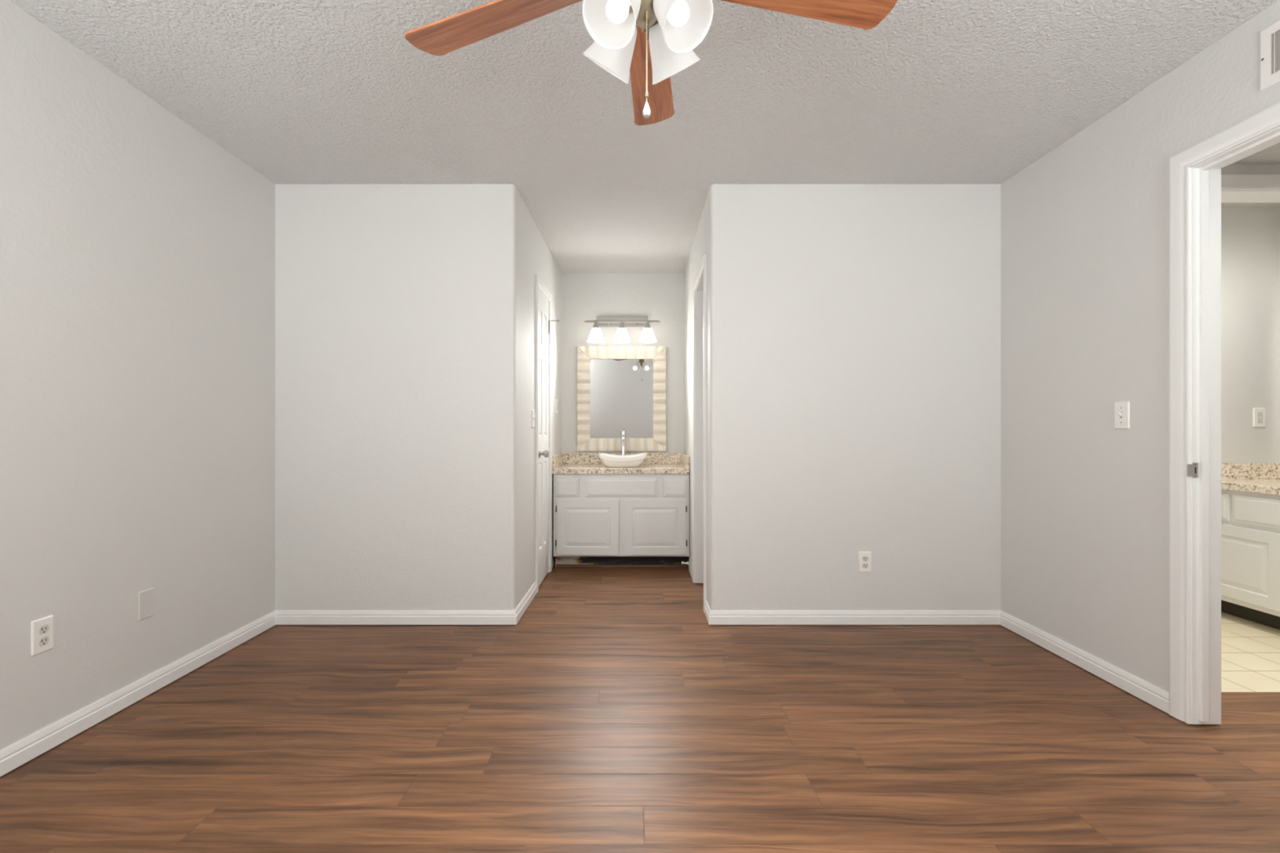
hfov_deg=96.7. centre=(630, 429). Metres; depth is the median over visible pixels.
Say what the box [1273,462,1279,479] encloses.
backsplash
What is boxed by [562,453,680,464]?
backsplash
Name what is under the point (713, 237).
wall
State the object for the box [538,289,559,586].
door
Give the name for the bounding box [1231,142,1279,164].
ceiling
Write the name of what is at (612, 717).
floor
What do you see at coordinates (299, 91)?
ceiling
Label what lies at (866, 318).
wall
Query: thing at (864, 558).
receptacle
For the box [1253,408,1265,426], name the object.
outlet
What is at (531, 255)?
wall
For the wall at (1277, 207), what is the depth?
3.47 m
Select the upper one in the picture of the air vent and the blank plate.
the air vent
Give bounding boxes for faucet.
[620,429,626,455]
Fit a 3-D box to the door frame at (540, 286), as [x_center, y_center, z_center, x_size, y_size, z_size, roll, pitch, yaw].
[-0.671,0.030,4.044,0.144,2.098,0.588,0,0,0]
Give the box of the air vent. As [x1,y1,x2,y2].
[1260,19,1279,91]
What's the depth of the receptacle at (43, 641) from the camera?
1.90 m
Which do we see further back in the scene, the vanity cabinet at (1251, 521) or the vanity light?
the vanity light
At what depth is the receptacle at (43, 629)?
1.90 m
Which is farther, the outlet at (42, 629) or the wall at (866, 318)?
the wall at (866, 318)
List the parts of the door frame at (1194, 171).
strike plate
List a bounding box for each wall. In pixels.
[0,0,275,750]
[275,184,1000,610]
[511,184,561,610]
[561,273,684,453]
[684,183,731,610]
[1000,0,1279,692]
[1221,164,1279,173]
[1221,207,1276,462]
[1276,206,1279,463]
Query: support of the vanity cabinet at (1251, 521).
on the floor
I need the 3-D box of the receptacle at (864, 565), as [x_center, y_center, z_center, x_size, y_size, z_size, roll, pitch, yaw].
[1.297,0.754,3.143,0.034,0.029,0.003,0,0,0]
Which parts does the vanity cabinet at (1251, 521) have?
drawer, door, drawer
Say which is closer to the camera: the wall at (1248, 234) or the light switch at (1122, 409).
the light switch at (1122, 409)
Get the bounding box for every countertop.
[551,453,689,474]
[1221,462,1279,495]
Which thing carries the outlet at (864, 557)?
attached to the wall at (866, 318)
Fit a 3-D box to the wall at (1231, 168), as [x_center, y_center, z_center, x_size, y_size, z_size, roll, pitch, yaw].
[2.787,-0.137,2.357,1.266,2.440,0.115,0,0,0]
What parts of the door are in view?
knob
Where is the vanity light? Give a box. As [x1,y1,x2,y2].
[583,315,660,342]
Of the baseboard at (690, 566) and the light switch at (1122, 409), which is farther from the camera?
the baseboard at (690, 566)
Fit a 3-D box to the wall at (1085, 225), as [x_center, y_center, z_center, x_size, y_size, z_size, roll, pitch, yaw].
[2.102,-0.137,1.323,0.104,2.440,3.885,0,0,0]
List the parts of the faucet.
handle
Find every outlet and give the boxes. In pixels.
[31,615,53,656]
[555,399,557,413]
[858,551,871,572]
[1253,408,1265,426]
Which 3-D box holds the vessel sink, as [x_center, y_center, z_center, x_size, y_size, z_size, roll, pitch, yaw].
[-0.064,0.245,4.605,0.389,0.114,0.334,0,0,0]
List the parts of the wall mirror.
glass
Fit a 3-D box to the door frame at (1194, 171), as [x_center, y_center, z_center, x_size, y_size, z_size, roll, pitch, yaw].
[2.094,0.026,1.688,0.120,2.106,0.925,0,0,0]
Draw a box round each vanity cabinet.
[553,474,688,566]
[1221,489,1279,629]
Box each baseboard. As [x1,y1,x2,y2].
[0,581,537,777]
[688,559,692,578]
[704,600,1168,714]
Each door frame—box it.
[535,274,551,592]
[692,253,706,613]
[1168,102,1279,724]
[1221,173,1279,202]
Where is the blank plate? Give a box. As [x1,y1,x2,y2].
[137,587,153,621]
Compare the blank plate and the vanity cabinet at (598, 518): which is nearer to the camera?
the blank plate
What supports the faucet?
on the countertop at (562, 463)
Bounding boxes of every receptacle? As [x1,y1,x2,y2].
[38,624,48,635]
[38,635,48,646]
[862,555,868,561]
[862,563,868,568]
[1257,412,1262,422]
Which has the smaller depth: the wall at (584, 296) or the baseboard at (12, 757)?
the baseboard at (12, 757)
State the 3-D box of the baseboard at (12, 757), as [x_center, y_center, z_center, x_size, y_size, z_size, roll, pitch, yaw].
[-1.292,1.041,1.567,1.352,0.076,4.374,0,0,0]
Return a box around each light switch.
[531,409,535,427]
[1114,400,1129,429]
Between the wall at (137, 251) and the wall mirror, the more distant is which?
the wall mirror
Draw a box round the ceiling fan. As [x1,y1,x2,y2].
[404,0,897,125]
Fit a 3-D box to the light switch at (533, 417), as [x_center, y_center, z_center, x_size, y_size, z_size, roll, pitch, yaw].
[-0.622,-0.067,3.665,0.019,0.114,0.070,0,0,0]
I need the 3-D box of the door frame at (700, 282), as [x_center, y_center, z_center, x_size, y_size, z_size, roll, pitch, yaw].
[0.498,0.025,3.690,0.139,2.108,0.704,0,0,0]
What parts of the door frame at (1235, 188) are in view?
casing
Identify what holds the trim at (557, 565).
attached to the vanity cabinet at (598, 518)
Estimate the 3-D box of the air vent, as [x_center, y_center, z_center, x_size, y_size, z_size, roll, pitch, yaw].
[2.046,-1.196,1.660,0.008,0.193,0.380,0,0,0]
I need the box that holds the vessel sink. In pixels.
[598,452,646,467]
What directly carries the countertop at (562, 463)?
on the vanity cabinet at (598, 518)
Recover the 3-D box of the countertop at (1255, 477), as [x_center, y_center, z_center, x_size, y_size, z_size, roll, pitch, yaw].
[3.664,0.277,2.948,0.568,0.137,1.060,0,0,0]
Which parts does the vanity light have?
lamp shade, lamp shade, plate, lamp shade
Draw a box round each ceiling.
[8,0,1279,273]
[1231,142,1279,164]
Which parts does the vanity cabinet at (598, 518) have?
drawer, door, drawer, door, drawer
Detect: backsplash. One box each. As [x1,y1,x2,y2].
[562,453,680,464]
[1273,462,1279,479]
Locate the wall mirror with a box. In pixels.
[577,346,666,450]
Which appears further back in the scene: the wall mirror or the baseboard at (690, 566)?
the wall mirror
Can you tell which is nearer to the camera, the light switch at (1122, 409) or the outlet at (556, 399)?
the light switch at (1122, 409)
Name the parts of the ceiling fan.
blade, lamp shade, lamp shade, bulb, socket arm, pull chain, blade, lamp shade, bulb, lamp shade, blade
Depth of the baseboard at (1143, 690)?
3.14 m
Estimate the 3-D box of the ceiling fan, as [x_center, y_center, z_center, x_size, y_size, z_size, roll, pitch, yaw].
[0.035,-1.022,1.329,1.260,0.670,1.240,0,0,0]
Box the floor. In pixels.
[0,564,1279,852]
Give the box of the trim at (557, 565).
[555,564,686,566]
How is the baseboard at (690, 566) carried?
attached to the wall at (713, 237)
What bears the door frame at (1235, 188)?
attached to the wall at (1231, 168)

